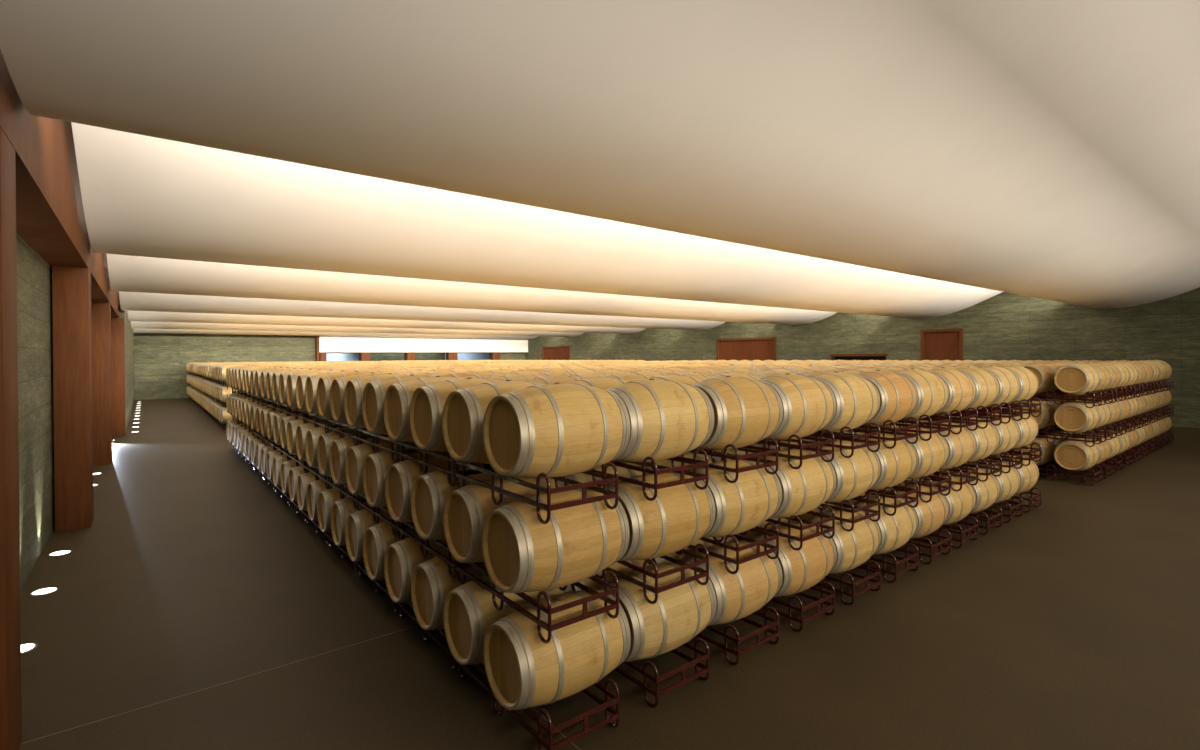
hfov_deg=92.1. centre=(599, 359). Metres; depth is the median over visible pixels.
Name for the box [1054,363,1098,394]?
wine barrel
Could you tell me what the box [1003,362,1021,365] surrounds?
wine barrel
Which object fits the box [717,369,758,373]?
wine barrel
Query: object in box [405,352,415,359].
trim
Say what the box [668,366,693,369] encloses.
wine barrel
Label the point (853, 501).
wine barrel
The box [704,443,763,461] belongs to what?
wine barrel
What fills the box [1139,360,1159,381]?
wine barrel
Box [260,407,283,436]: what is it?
wine barrel
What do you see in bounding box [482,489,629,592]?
wine barrel
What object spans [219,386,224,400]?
wine barrel
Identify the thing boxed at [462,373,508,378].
wine barrel
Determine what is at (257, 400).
rack
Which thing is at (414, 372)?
wine barrel
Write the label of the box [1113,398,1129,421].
wine barrel
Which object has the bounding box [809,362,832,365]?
wine barrel
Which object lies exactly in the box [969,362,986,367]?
wine barrel
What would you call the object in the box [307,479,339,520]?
wine barrel
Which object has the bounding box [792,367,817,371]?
wine barrel
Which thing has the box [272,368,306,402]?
wine barrel
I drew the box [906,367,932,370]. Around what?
wine barrel
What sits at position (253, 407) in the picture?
wine barrel
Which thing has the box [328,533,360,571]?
rack
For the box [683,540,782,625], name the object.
wine barrel
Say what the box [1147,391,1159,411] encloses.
wine barrel
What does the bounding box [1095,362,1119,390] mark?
wine barrel
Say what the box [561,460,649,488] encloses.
wine barrel
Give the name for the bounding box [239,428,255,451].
wine barrel
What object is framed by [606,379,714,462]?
wine barrel
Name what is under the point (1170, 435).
rack
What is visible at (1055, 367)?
wine barrel
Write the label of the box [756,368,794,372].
wine barrel
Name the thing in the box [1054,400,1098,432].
wine barrel
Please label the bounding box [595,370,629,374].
wine barrel
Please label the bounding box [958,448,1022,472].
rack
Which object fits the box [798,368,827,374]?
wine barrel
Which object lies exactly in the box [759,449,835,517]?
wine barrel
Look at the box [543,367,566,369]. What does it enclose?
wine barrel
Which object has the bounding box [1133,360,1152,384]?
wine barrel
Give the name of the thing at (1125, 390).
rack
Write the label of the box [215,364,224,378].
wine barrel
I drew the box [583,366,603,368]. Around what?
wine barrel
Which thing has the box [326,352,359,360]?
window
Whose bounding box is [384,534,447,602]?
wine barrel
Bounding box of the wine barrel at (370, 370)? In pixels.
[358,369,388,371]
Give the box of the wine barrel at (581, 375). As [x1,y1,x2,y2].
[568,373,611,378]
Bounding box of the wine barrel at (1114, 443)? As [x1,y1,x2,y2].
[1095,430,1119,458]
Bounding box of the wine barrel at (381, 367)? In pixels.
[376,367,397,368]
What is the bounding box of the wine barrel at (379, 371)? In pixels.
[373,369,398,372]
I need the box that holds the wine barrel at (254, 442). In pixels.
[251,437,267,464]
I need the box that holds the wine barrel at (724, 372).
[711,371,759,376]
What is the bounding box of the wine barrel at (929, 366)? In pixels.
[914,365,935,367]
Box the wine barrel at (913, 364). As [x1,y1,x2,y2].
[908,362,921,366]
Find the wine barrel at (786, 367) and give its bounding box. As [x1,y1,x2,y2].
[784,365,804,368]
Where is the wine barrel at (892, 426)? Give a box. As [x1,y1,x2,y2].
[881,419,915,431]
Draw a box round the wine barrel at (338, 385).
[330,372,387,422]
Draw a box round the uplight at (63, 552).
[48,550,71,555]
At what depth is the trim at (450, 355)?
52.71 m
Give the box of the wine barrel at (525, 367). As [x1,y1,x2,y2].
[521,367,544,368]
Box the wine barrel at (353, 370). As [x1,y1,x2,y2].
[348,368,369,371]
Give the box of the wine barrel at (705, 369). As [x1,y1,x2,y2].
[686,368,719,372]
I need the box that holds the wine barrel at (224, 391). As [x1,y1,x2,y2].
[221,386,236,402]
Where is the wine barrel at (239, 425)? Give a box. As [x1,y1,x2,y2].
[232,424,240,445]
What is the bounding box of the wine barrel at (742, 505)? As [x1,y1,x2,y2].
[690,459,781,536]
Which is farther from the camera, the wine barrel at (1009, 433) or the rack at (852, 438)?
the wine barrel at (1009, 433)
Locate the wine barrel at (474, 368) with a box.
[463,367,483,369]
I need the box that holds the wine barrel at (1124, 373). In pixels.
[1104,361,1128,389]
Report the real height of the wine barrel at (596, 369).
0.682 m
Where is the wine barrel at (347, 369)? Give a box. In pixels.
[335,368,364,370]
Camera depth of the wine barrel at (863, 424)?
8.15 m
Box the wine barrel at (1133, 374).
[1116,361,1137,387]
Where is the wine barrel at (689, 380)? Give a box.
[646,375,703,384]
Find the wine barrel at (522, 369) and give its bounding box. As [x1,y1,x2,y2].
[516,369,543,371]
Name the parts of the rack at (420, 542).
rail, rail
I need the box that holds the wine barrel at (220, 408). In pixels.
[219,406,226,421]
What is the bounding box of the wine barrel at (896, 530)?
[853,496,917,554]
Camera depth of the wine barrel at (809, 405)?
5.82 m
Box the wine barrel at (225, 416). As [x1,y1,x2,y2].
[221,408,231,423]
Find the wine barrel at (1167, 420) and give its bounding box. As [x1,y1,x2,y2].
[1158,414,1171,432]
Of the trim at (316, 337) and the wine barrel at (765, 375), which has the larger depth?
the trim at (316, 337)
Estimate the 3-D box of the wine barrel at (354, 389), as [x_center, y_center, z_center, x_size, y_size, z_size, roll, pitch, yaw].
[-2.604,0.515,7.185,0.950,0.693,0.682,-1,0,-38]
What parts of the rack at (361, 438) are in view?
rail, rail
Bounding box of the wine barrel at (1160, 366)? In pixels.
[1145,360,1165,380]
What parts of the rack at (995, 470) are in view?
rail, rail, rail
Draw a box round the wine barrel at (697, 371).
[677,370,715,375]
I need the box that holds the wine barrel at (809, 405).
[759,373,835,439]
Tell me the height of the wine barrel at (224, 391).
0.682 m
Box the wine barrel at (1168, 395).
[1160,388,1171,407]
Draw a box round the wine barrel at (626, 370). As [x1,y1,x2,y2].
[616,369,643,372]
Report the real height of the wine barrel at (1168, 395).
0.693 m
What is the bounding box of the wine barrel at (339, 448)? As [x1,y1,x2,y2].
[329,433,389,484]
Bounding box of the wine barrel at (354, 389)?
[344,373,409,428]
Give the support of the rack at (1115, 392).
on the wine barrel at (1114, 408)
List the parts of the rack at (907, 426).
rail, rail, rail, rail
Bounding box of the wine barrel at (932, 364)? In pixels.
[919,363,940,366]
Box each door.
[542,346,569,359]
[716,337,775,360]
[920,328,962,360]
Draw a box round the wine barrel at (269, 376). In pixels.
[266,368,299,400]
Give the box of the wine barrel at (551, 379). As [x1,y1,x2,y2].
[526,376,580,383]
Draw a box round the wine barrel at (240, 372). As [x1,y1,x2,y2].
[238,366,263,390]
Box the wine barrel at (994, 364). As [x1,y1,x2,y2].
[983,363,1007,366]
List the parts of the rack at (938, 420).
rail, rail, rail, rail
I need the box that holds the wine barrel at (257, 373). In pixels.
[255,367,281,396]
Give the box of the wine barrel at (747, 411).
[692,376,782,449]
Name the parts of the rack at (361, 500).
rail, rail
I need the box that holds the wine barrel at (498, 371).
[482,370,517,373]
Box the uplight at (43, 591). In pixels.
[29,587,58,595]
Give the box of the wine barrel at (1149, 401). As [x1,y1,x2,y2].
[1140,392,1152,413]
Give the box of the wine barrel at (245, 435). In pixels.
[243,430,257,455]
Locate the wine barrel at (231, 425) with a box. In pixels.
[229,422,237,442]
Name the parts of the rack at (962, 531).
rail, rail, rail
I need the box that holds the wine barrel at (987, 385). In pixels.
[956,366,999,410]
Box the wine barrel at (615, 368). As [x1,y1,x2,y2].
[609,367,629,369]
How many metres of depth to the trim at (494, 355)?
55.47 m
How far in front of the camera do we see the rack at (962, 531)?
8.27 m
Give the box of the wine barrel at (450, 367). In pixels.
[446,367,469,368]
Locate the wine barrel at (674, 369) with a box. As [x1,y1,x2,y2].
[660,368,684,371]
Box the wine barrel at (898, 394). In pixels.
[857,370,917,424]
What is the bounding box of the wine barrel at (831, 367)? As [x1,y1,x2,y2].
[823,366,842,369]
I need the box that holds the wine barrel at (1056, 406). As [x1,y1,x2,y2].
[1042,399,1064,425]
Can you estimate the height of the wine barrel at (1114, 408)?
0.693 m
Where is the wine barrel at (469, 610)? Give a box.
[443,575,571,664]
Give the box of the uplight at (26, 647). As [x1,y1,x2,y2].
[21,643,37,653]
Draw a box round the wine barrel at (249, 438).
[246,433,265,459]
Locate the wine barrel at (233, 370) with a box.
[232,366,249,388]
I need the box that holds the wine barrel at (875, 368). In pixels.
[863,366,885,370]
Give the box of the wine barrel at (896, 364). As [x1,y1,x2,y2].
[889,362,912,366]
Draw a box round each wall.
[16,233,54,591]
[119,298,134,430]
[134,333,525,399]
[525,287,1199,427]
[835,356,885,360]
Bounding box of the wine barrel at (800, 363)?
[791,362,810,365]
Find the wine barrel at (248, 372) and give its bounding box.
[246,367,270,393]
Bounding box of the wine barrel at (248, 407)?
[246,400,267,426]
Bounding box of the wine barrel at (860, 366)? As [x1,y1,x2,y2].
[853,365,872,368]
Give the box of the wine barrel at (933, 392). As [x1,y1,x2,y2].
[895,369,948,419]
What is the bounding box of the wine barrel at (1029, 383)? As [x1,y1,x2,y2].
[1002,365,1038,403]
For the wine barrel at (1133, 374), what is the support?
on the rack at (1134, 393)
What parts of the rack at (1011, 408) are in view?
rail, rail, rail, rail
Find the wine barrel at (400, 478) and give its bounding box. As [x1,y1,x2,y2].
[385,452,467,521]
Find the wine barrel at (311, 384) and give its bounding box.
[305,371,354,414]
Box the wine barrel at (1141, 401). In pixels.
[1132,394,1145,416]
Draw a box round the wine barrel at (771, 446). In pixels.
[756,438,813,449]
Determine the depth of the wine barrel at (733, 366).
11.34 m
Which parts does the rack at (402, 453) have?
rail, rail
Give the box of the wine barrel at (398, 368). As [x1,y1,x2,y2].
[389,367,410,369]
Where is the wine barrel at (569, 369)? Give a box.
[565,368,587,370]
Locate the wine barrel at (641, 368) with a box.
[630,367,654,370]
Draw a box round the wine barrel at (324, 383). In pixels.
[317,371,370,417]
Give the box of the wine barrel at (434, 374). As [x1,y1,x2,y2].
[419,372,456,376]
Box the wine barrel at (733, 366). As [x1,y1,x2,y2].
[726,366,755,369]
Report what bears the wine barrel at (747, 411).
on the rack at (766, 451)
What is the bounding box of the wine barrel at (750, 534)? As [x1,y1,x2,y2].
[718,521,772,542]
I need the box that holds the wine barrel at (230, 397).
[229,394,236,414]
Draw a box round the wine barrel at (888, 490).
[857,489,891,497]
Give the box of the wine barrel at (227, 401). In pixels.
[226,392,240,412]
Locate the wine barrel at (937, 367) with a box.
[933,366,956,368]
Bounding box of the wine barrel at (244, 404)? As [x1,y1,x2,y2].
[242,398,260,423]
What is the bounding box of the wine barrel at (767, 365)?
[756,365,783,369]
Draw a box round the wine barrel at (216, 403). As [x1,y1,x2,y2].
[213,403,222,417]
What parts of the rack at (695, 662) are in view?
rail, rail, stub post, rail, rail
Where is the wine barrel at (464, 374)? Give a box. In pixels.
[440,372,481,377]
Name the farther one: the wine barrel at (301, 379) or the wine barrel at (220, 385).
the wine barrel at (220, 385)
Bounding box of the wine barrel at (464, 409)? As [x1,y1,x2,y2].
[442,380,546,463]
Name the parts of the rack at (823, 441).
rail, rail, rail, rail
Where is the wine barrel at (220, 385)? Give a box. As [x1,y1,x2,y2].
[217,385,222,399]
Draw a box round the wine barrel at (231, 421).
[226,419,236,439]
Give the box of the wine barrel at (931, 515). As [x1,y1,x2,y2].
[889,484,948,538]
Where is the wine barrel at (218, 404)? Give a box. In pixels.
[215,404,220,418]
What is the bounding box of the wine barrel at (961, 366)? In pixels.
[955,365,977,367]
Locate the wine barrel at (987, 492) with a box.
[951,467,999,513]
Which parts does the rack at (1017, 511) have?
rail, rail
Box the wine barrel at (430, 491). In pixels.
[411,462,495,539]
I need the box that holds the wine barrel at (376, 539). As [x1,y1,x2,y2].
[363,519,417,580]
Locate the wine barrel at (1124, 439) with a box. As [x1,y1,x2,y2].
[1110,427,1129,454]
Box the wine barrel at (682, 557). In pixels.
[654,537,719,563]
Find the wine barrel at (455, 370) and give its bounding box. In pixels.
[443,369,472,372]
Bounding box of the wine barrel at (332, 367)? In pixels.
[321,367,345,369]
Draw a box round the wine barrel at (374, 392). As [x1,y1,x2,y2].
[362,374,432,434]
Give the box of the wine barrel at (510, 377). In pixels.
[492,375,540,380]
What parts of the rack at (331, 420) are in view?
rail, rail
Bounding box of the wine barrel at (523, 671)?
[483,590,630,709]
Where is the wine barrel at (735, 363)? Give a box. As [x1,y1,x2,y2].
[729,362,749,364]
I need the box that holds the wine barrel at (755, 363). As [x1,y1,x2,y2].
[750,362,767,365]
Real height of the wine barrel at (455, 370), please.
0.682 m
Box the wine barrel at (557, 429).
[483,382,629,478]
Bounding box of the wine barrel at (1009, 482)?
[978,460,1020,502]
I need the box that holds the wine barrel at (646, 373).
[628,371,666,376]
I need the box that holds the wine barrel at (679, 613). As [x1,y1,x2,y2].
[600,562,716,661]
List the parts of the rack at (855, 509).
rail, rail, rail, rail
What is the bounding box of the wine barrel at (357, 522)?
[345,506,391,561]
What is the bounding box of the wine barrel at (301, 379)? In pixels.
[296,370,337,410]
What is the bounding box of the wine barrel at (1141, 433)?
[1130,423,1145,445]
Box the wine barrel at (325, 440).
[317,428,362,474]
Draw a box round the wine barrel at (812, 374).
[803,370,840,377]
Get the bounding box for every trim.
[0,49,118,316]
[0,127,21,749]
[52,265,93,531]
[91,302,111,465]
[111,317,125,436]
[315,336,318,360]
[319,336,527,351]
[319,352,325,360]
[360,352,369,360]
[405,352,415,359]
[447,352,457,359]
[491,352,499,359]
[829,353,886,355]
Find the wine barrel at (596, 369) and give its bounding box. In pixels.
[588,368,613,371]
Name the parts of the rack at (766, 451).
rail, rail, rail, rail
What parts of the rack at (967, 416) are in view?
rail, rail, rail, rail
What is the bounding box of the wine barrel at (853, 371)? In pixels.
[842,369,874,374]
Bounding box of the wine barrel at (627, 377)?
[603,374,653,381]
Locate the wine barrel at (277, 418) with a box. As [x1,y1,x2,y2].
[273,413,302,444]
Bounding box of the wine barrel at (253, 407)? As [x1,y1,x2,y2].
[250,403,261,429]
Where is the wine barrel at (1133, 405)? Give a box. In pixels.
[1123,396,1137,418]
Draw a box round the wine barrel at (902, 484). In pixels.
[898,478,921,485]
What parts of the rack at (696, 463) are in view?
rail, rail, rail, stub post, rail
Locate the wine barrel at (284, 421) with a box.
[280,414,311,448]
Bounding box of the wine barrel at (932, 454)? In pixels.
[892,427,948,478]
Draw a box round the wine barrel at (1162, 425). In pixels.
[1155,418,1165,436]
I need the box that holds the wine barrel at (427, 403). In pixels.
[409,377,499,451]
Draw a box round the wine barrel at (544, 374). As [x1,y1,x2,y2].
[535,372,573,376]
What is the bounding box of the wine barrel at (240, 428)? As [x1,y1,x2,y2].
[235,426,251,448]
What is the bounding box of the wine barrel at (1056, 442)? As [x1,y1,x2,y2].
[1044,431,1064,460]
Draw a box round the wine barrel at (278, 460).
[273,454,295,486]
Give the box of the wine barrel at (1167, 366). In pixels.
[1154,359,1171,381]
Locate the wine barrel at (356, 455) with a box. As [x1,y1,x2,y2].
[345,439,415,494]
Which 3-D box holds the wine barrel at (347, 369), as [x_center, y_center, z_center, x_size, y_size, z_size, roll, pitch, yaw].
[-5.033,0.512,11.849,0.950,0.682,0.682,-1,0,-38]
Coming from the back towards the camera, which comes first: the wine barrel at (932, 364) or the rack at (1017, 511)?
the wine barrel at (932, 364)
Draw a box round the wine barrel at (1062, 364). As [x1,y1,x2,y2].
[1052,362,1069,388]
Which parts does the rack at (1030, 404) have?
rail, rail, rail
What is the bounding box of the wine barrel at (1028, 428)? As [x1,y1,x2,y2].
[1002,410,1037,448]
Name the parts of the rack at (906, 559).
rail, rail, rail, rail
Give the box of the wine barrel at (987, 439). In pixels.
[954,417,999,461]
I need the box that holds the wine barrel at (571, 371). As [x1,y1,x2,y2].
[566,370,597,373]
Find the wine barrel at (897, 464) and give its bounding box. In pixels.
[854,433,917,489]
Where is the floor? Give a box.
[19,398,1199,749]
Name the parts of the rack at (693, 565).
rail, rail, stub post, rail, rail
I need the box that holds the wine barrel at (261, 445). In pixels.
[256,440,272,468]
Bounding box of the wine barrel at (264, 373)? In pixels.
[260,367,291,398]
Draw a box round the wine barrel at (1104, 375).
[1082,362,1109,392]
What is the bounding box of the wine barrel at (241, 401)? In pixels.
[238,397,259,421]
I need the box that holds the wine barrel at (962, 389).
[928,367,975,414]
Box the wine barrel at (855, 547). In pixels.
[807,508,880,573]
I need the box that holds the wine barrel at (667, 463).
[645,452,716,472]
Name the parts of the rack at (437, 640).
rail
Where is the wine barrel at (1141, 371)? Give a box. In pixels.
[1122,361,1145,385]
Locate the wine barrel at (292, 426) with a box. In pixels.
[287,416,323,454]
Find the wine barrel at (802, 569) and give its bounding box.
[752,522,836,596]
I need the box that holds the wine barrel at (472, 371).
[460,370,493,372]
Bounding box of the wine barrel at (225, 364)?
[217,364,226,379]
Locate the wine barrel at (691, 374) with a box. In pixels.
[664,372,710,381]
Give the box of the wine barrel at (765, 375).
[757,371,804,378]
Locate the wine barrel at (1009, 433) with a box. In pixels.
[980,413,1019,454]
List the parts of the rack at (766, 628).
rail, rail, rail, rail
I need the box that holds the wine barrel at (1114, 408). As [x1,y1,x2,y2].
[1102,396,1119,424]
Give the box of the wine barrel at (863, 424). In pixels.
[848,424,882,434]
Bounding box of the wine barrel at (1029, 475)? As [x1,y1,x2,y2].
[997,455,1038,493]
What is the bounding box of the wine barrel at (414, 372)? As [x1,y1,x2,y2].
[401,371,436,374]
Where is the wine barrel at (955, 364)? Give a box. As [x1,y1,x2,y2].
[950,363,973,366]
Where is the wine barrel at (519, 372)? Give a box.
[507,371,543,374]
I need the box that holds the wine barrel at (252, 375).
[250,367,284,394]
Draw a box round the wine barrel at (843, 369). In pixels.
[832,367,857,372]
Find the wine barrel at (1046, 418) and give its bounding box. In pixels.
[1018,399,1055,428]
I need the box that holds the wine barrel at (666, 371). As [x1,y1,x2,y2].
[646,369,677,373]
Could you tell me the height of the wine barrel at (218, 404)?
0.682 m
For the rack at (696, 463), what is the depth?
4.67 m
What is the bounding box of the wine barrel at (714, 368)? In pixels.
[695,367,723,370]
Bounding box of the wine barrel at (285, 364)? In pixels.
[285,364,305,365]
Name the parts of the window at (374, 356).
frame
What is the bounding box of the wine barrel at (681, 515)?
[607,472,715,560]
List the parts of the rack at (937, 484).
rail, rail, rail, rail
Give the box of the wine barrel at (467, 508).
[443,477,563,562]
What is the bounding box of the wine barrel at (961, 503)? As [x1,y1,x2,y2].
[922,475,975,524]
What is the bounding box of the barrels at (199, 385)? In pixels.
[186,360,1128,460]
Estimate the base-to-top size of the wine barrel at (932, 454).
0.693 m
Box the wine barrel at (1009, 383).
[981,365,1019,406]
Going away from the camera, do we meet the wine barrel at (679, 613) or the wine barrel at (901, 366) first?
the wine barrel at (679, 613)
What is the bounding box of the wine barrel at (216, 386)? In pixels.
[215,384,220,398]
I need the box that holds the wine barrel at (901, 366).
[890,365,910,368]
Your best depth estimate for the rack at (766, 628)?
5.24 m
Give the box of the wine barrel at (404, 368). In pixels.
[399,368,421,369]
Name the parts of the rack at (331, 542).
rail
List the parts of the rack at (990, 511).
rail, rail, rail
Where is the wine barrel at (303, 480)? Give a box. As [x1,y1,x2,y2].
[297,470,324,510]
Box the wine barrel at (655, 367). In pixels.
[646,366,664,368]
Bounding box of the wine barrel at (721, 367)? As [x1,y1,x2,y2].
[704,366,725,368]
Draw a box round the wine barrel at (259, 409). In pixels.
[256,404,279,432]
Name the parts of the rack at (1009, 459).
rail, rail, rail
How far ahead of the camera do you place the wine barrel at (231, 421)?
17.33 m
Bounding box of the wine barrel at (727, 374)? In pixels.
[703,373,761,380]
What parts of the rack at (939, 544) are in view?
rail, rail, rail, rail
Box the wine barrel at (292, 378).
[286,369,329,407]
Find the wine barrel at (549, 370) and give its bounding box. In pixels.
[539,369,568,372]
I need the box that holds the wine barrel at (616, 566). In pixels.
[571,559,651,590]
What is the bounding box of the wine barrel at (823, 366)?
[816,365,836,367]
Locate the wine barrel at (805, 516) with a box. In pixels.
[771,508,819,525]
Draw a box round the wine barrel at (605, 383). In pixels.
[565,378,630,388]
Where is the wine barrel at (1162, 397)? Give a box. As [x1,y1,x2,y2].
[1153,390,1165,409]
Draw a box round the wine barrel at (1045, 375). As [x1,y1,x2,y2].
[1022,362,1054,393]
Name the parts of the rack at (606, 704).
rail, rail, stub post, rail, rail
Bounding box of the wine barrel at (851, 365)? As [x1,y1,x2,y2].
[843,364,858,366]
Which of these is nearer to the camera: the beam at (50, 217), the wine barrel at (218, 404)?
the beam at (50, 217)
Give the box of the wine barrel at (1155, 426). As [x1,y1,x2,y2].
[1144,419,1159,438]
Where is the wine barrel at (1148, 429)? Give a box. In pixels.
[1138,422,1152,442]
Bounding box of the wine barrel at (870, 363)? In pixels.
[861,362,881,365]
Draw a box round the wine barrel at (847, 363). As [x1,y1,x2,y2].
[835,362,853,365]
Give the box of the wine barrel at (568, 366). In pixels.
[563,366,582,367]
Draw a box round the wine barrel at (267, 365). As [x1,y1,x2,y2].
[252,364,273,366]
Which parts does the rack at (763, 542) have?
rail, rail, rail, stub post, rail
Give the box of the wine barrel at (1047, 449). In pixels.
[1014,434,1055,465]
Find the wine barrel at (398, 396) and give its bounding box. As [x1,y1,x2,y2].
[384,376,462,442]
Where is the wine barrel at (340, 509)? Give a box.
[331,495,369,545]
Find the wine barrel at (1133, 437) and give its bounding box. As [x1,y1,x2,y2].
[1120,428,1137,449]
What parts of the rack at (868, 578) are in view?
rail, rail, rail, rail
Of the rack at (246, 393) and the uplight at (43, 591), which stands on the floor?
the uplight at (43, 591)
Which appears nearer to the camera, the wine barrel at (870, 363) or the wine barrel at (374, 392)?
the wine barrel at (374, 392)
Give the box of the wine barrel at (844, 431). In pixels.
[808,431,850,441]
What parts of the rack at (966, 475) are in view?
rail, rail, rail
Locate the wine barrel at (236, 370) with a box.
[234,366,257,389]
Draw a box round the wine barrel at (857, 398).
[813,371,879,431]
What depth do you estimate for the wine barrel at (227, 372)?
17.43 m
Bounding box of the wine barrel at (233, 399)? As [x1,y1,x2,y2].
[232,394,251,416]
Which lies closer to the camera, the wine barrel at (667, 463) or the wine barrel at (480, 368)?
the wine barrel at (667, 463)
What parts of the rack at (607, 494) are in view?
rail, rail, rail, stub post, rail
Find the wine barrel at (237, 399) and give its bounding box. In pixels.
[235,397,250,418]
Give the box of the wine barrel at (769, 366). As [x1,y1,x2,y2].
[756,366,784,370]
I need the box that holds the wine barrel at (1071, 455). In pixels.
[1054,438,1098,470]
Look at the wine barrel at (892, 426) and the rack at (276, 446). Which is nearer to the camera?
the wine barrel at (892, 426)
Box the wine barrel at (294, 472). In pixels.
[288,465,314,501]
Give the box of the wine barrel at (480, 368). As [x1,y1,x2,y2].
[477,368,502,369]
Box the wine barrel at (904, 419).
[904,419,935,424]
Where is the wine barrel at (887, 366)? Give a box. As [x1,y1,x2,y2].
[879,365,894,367]
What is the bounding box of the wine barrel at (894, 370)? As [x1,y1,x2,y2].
[880,368,905,372]
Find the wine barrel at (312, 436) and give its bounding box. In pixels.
[305,423,347,467]
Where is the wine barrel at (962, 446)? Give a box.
[926,422,976,469]
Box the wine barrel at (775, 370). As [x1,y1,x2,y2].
[757,369,799,375]
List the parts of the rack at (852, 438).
rail, rail, rail, rail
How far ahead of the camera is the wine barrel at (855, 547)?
6.42 m
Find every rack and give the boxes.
[238,390,244,398]
[245,392,252,401]
[245,424,253,434]
[253,395,262,405]
[253,430,267,441]
[254,464,263,478]
[263,398,278,410]
[263,436,274,449]
[263,474,274,489]
[274,402,293,416]
[275,444,291,460]
[275,486,288,503]
[288,406,313,423]
[289,454,305,472]
[289,495,306,520]
[305,411,336,432]
[306,461,327,488]
[306,511,328,542]
[327,418,379,445]
[328,475,364,508]
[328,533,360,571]
[357,428,445,462]
[357,495,413,536]
[358,562,397,611]
[397,441,490,485]
[397,521,462,577]
[398,602,456,669]
[455,460,617,523]
[456,560,618,643]
[457,662,619,749]
[591,449,708,500]
[595,544,708,603]
[614,638,709,707]
[666,438,778,482]
[675,522,778,573]
[696,607,778,664]
[699,429,833,469]
[739,506,834,550]
[762,581,834,631]
[765,422,879,457]
[798,492,879,531]
[816,561,880,604]
[817,416,917,448]
[850,480,917,515]
[860,543,918,582]
[862,412,949,440]
[879,470,950,502]
[899,529,950,563]
[902,407,977,434]
[908,462,977,491]
[925,404,1001,428]
[933,455,1001,481]
[939,516,977,548]
[955,505,1001,534]
[956,400,1022,423]
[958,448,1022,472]
[979,496,1022,522]
[985,443,1040,465]
[987,398,1040,418]
[1000,487,1040,512]
[1028,389,1101,407]
[1032,388,1112,405]
[1036,426,1101,446]
[1037,460,1112,478]
[1038,387,1122,402]
[1038,424,1112,441]
[1038,462,1101,485]
[1039,421,1122,437]
[1050,455,1122,473]
[1054,451,1131,467]
[1057,418,1131,433]
[1058,385,1131,400]
[1102,415,1139,430]
[1113,447,1139,462]
[1117,384,1139,398]
[1123,443,1147,458]
[1125,383,1147,396]
[1125,413,1147,427]
[1133,411,1154,424]
[1134,440,1154,454]
[1137,382,1154,394]
[1142,380,1161,392]
[1144,408,1161,421]
[1146,436,1161,450]
[1148,379,1167,391]
[1154,431,1173,443]
[1155,379,1173,390]
[1155,407,1167,419]
[1155,434,1167,446]
[1158,405,1173,416]
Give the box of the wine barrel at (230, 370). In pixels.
[229,365,249,387]
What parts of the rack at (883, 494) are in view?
rail, rail, rail, rail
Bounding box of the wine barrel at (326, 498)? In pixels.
[317,486,355,532]
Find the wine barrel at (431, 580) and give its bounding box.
[411,552,486,629]
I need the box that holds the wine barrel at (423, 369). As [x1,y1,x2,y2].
[415,368,439,370]
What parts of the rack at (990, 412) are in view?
rail, rail, rail, rail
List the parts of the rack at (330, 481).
rail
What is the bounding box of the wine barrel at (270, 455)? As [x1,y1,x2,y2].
[266,449,286,479]
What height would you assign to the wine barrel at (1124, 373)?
0.693 m
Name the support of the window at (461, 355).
in the wall at (160, 359)
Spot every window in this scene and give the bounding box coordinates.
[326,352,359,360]
[370,352,404,360]
[416,352,446,359]
[458,352,490,359]
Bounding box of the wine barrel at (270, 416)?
[267,408,294,439]
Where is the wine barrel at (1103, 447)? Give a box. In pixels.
[1080,434,1109,464]
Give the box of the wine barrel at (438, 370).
[428,368,453,371]
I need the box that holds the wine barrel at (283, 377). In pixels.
[279,369,316,404]
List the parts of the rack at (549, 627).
rail, rail, stub post, rail, rail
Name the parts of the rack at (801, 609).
rail, rail, rail, rail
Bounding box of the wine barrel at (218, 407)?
[217,405,226,419]
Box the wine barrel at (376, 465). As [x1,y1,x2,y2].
[362,444,446,506]
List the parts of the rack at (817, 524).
rail, rail, rail, rail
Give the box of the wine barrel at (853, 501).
[819,499,856,510]
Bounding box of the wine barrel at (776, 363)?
[770,362,787,365]
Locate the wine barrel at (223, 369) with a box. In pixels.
[220,364,247,381]
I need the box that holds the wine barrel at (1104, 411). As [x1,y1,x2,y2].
[1086,398,1109,428]
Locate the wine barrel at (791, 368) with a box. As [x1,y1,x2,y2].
[787,366,811,369]
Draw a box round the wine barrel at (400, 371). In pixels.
[387,370,418,373]
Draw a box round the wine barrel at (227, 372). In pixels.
[226,365,246,386]
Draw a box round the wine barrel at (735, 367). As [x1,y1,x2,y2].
[721,367,756,370]
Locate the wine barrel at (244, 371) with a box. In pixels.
[242,366,265,391]
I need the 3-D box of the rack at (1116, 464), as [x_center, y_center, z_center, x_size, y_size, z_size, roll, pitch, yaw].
[11.461,2.408,13.821,0.610,0.349,1.462,-1,0,-38]
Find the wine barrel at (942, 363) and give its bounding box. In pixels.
[937,362,952,365]
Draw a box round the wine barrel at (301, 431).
[296,420,335,460]
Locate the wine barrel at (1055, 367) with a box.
[1041,362,1061,391]
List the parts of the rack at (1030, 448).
rail, rail, rail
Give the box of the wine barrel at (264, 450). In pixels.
[261,444,279,474]
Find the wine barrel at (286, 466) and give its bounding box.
[280,460,303,493]
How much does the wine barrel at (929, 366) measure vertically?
0.682 m
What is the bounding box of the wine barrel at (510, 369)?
[494,368,521,370]
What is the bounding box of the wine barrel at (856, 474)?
[809,440,880,502]

